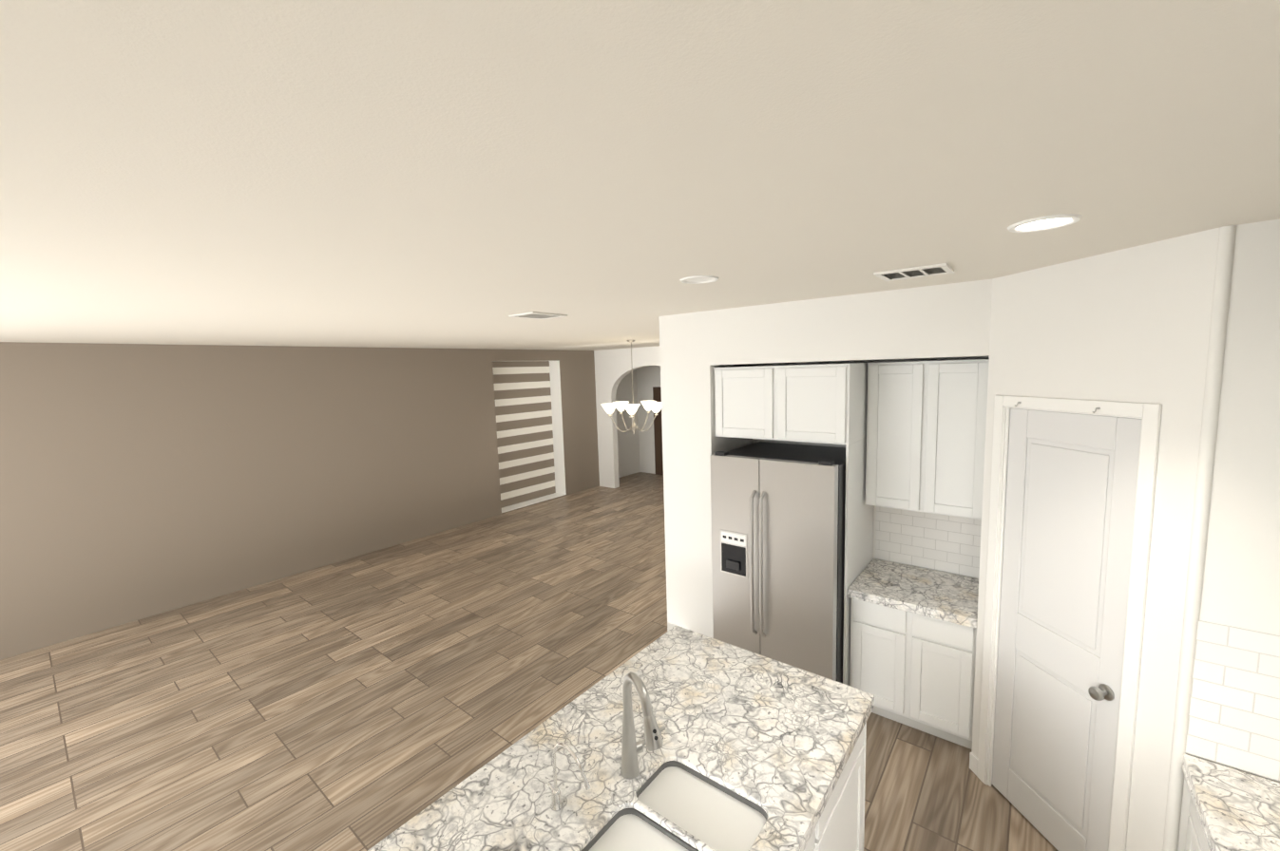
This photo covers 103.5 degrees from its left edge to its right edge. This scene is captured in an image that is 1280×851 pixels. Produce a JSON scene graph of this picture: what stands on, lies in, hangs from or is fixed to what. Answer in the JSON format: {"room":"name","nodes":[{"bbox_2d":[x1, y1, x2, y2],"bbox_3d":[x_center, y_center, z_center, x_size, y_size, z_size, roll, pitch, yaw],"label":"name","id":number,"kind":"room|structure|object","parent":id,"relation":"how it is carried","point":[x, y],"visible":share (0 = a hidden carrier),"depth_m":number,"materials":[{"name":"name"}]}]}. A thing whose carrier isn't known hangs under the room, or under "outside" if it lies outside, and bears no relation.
{"room":"kitchen","nodes":[
{"label":"kitchen","id":0,"kind":"room"},
{"bbox_2d":[0,472,1058,850],"bbox_3d":[-0.086,1.919,4.908,8.970,0.001,12.700,3,8,38],"label":"floor","id":1,"kind":"structure","parent":0,"point":[365,702],"depth_m":3.88,"materials":[{"name":"brown wood"}]},
{"bbox_2d":[710,441,845,684],"bbox_3d":[1.154,1.079,3.896,0.915,1.812,0.914,3,8,38],"label":"fridge","id":2,"kind":"object","parent":1,"relation":"on","point":[777,509],"visible":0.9,"depth_m":3.53,"materials":[{"name":"grey metal"}]},
{"bbox_2d":[797,697,874,850],"bbox_3d":[-0.307,1.852,1.515,1.110,0.892,3.130,3,8,38],"label":"kitchen island","id":3,"kind":"object","parent":1,"relation":"on","point":[839,824],"depth_m":2.14,"materials":[{"name":"white wood"}]},
{"bbox_2d":[367,625,874,850],"bbox_3d":[-0.321,1.397,1.464,1.110,0.022,3.130,3,8,38],"label":"island countertop","id":4,"kind":"structure","parent":3,"relation":"on","point":[777,734],"depth_m":2.01,"materials":[{"name":"white stone"}]},
{"bbox_2d":[607,659,668,781],"bbox_3d":[0.036,1.111,1.859,0.258,0.437,0.262,3,8,38],"label":"faucet","id":5,"kind":"object","parent":4,"relation":"on","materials":[{"name":"grey metal"}]},
{"bbox_2d":[576,754,770,850],"bbox_3d":[0.121,1.466,1.680,0.490,0.214,0.605,3,8,38],"label":"sink","id":6,"kind":"object","parent":4,"relation":"in","point":[677,808],"depth_m":1.76,"materials":[{"name":"white ceramic"}]},
{"bbox_2d":[846,594,926,731],"bbox_3d":[1.825,1.561,3.613,0.439,0.874,0.644,3,8,38],"label":"base cabinet","id":7,"kind":"object","parent":1,"relation":"on","point":[885,643],"depth_m":3.36,"materials":[{"name":"white wood"}]},
{"bbox_2d":[846,558,978,625],"bbox_3d":[1.910,1.114,3.467,0.738,0.040,0.670,3,8,38],"label":"countertop","id":8,"kind":"structure","parent":7,"relation":"on","point":[951,597],"depth_m":3.39,"materials":[{"name":"white stone"}]},
{"bbox_2d":[922,613,976,749],"bbox_3d":[2.050,1.574,3.434,0.439,0.874,0.644,3,8,38],"label":"base cabinet","id":9,"kind":"object","parent":1,"relation":"on","point":[948,647],"depth_m":3.14,"materials":[{"name":"white wood"}]},
{"bbox_2d":[1182,753,1279,850],"bbox_3d":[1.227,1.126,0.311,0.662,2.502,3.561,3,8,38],"label":"kitchen counter","id":10,"kind":"object","parent":1,"relation":"on","point":[1232,810],"visible":1,"depth_m":1.72,"materials":[{"name":"white stone"}]},
{"bbox_2d":[0,219,1279,850],"bbox_3d":[-0.412,0.505,4.719,8.770,2.870,11.900,3,8,38],"label":"wall","id":11,"kind":"structure","parent":0,"point":[138,482],"depth_m":4.76,"materials":[{"name":"brown"}]},
{"bbox_2d":[652,386,663,475],"bbox_3d":[0.673,0.147,11.430,0.850,2.040,0.046,3,8,38],"label":"hallway door","id":12,"kind":"structure","parent":11,"relation":"in","point":[658,428],"depth_m":11.62,"materials":[{"name":"brown wood"}]},
{"bbox_2d":[713,365,774,439],"bbox_3d":[0.978,-0.204,4.020,0.505,0.535,0.690,3,8,38],"label":"upper cabinet","id":13,"kind":"object","parent":11,"relation":"attached to","point":[744,396],"depth_m":3.75,"materials":[{"name":"white wood"}]},
{"bbox_2d":[774,362,865,446],"bbox_3d":[1.374,-0.182,3.707,0.505,0.535,0.690,3,8,38],"label":"upper cabinet","id":14,"kind":"object","parent":11,"relation":"attached to","point":[826,403],"depth_m":3.44,"materials":[{"name":"white wood"}]},
{"bbox_2d":[861,361,941,514],"bbox_3d":[1.876,0.050,3.572,0.438,0.998,0.324,3,8,38],"label":"upper cabinet","id":15,"kind":"object","parent":11,"relation":"attached to","point":[910,436],"depth_m":3.44,"materials":[{"name":"white wood"}]},
{"bbox_2d":[875,506,981,578],"bbox_3d":[2.118,0.792,3.695,0.729,0.534,0.005,3,8,38],"label":"tile backsplash","id":16,"kind":"structure","parent":11,"relation":"attached to","point":[951,544],"depth_m":3.70,"materials":[{"name":"white tile"}]},
{"bbox_2d":[937,359,989,518],"bbox_3d":[2.102,0.063,3.393,0.438,0.998,0.324,3,8,38],"label":"upper cabinet","id":17,"kind":"object","parent":11,"relation":"attached to","point":[962,417],"depth_m":3.23,"materials":[{"name":"white wood"}]},
{"bbox_2d":[969,752,977,776],"bbox_3d":[1.171,2.009,3.205,2.960,0.115,0.741,3,8,38],"label":"baseboard","id":18,"kind":"structure","parent":11,"relation":"attached to","point":[973,763],"depth_m":2.99,"materials":[{"name":"white wood"}]},
{"bbox_2d":[991,407,1141,850],"bbox_3d":[2.041,1.018,2.463,0.035,2.169,0.654,-3,6,-6],"label":"pantry door","id":19,"kind":"structure","parent":11,"relation":"in","point":[1070,493],"depth_m":2.41,"materials":[{"name":"white wood"}]},
{"bbox_2d":[1014,401,1114,701],"bbox_3d":[1.984,0.927,2.471,0.070,2.064,0.629,-3,6,-6],"label":"hardware piece","id":20,"kind":"object","parent":19,"relation":"attached to","point":[1101,692],"depth_m":2.21,"materials":[{"name":"grey metal"}]},
{"bbox_2d":[977,395,1162,850],"bbox_3d":[2.049,0.990,2.461,0.116,2.247,0.784,-3,6,-6],"label":"door frame","id":21,"kind":"structure","parent":11,"relation":"attached to","point":[1149,415],"depth_m":2.15,"materials":[{"name":"white wood"}]},
{"bbox_2d":[1162,225,1236,850],"bbox_3d":[2.071,0.739,1.896,0.040,2.869,0.040,3,8,38],"label":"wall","id":22,"kind":"structure","parent":11,"relation":"attached to","point":[1212,391],"depth_m":1.84,"materials":[{"name":"white paint"}]},
{"bbox_2d":[1185,620,1279,782],"bbox_3d":[2.335,1.007,1.709,0.650,0.640,0.005,3,8,38],"label":"tile backsplash","id":23,"kind":"structure","parent":11,"relation":"attached to","point":[1234,716],"depth_m":1.83,"materials":[{"name":"white tile"}]},
{"bbox_2d":[0,0,1279,350],"bbox_3d":[-0.248,-0.733,4.678,8.770,0.410,12.700,3,8,38],"label":"ceiling","id":24,"kind":"structure","parent":0,"point":[418,173],"depth_m":1.01,"materials":[{"name":"beige paint"}]},
{"bbox_2d":[508,311,567,319],"bbox_3d":[-0.752,-0.812,3.730,0.270,0.011,0.330,3,8,38],"label":"ceiling vent","id":25,"kind":"object","parent":24,"relation":"in","point":[538,315],"visible":1,"depth_m":3.70,"materials":[{"name":"white metal"}]},
{"bbox_2d":[601,340,661,434],"bbox_3d":[-0.085,-0.550,7.304,0.906,1.359,0.880,3,8,38],"label":"chandelier","id":26,"kind":"object","parent":24,"relation":"hanging from","point":[655,407],"visible":1,"depth_m":7.23,"materials":[{"name":"white glass"}]},
{"bbox_2d":[679,275,718,284],"bbox_3d":[0.286,-0.705,2.438,0.188,0.008,0.188,3,8,38],"label":"recessed light","id":27,"kind":"object","parent":24,"relation":"in","point":[697,279],"visible":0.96,"depth_m":2.44,"materials":[{"name":"white plastic"}]},
{"bbox_2d":[873,263,954,281],"bbox_3d":[1.316,-0.734,2.421,0.300,0.011,0.260,3,8,38],"label":"ceiling vent","id":28,"kind":"object","parent":24,"relation":"in","point":[919,272],"visible":1,"depth_m":2.40,"materials":[{"name":"white metal"}]},
{"bbox_2d":[1007,213,1082,232],"bbox_3d":[1.292,-0.646,1.615,0.188,0.008,0.188,3,8,38],"label":"recessed light","id":29,"kind":"object","parent":24,"relation":"in","point":[1045,222],"visible":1,"depth_m":1.61,"materials":[{"name":"white plastic"}]},
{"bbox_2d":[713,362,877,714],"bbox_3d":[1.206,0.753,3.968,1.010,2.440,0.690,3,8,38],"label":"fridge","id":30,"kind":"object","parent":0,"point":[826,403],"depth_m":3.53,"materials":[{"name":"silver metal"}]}
]}

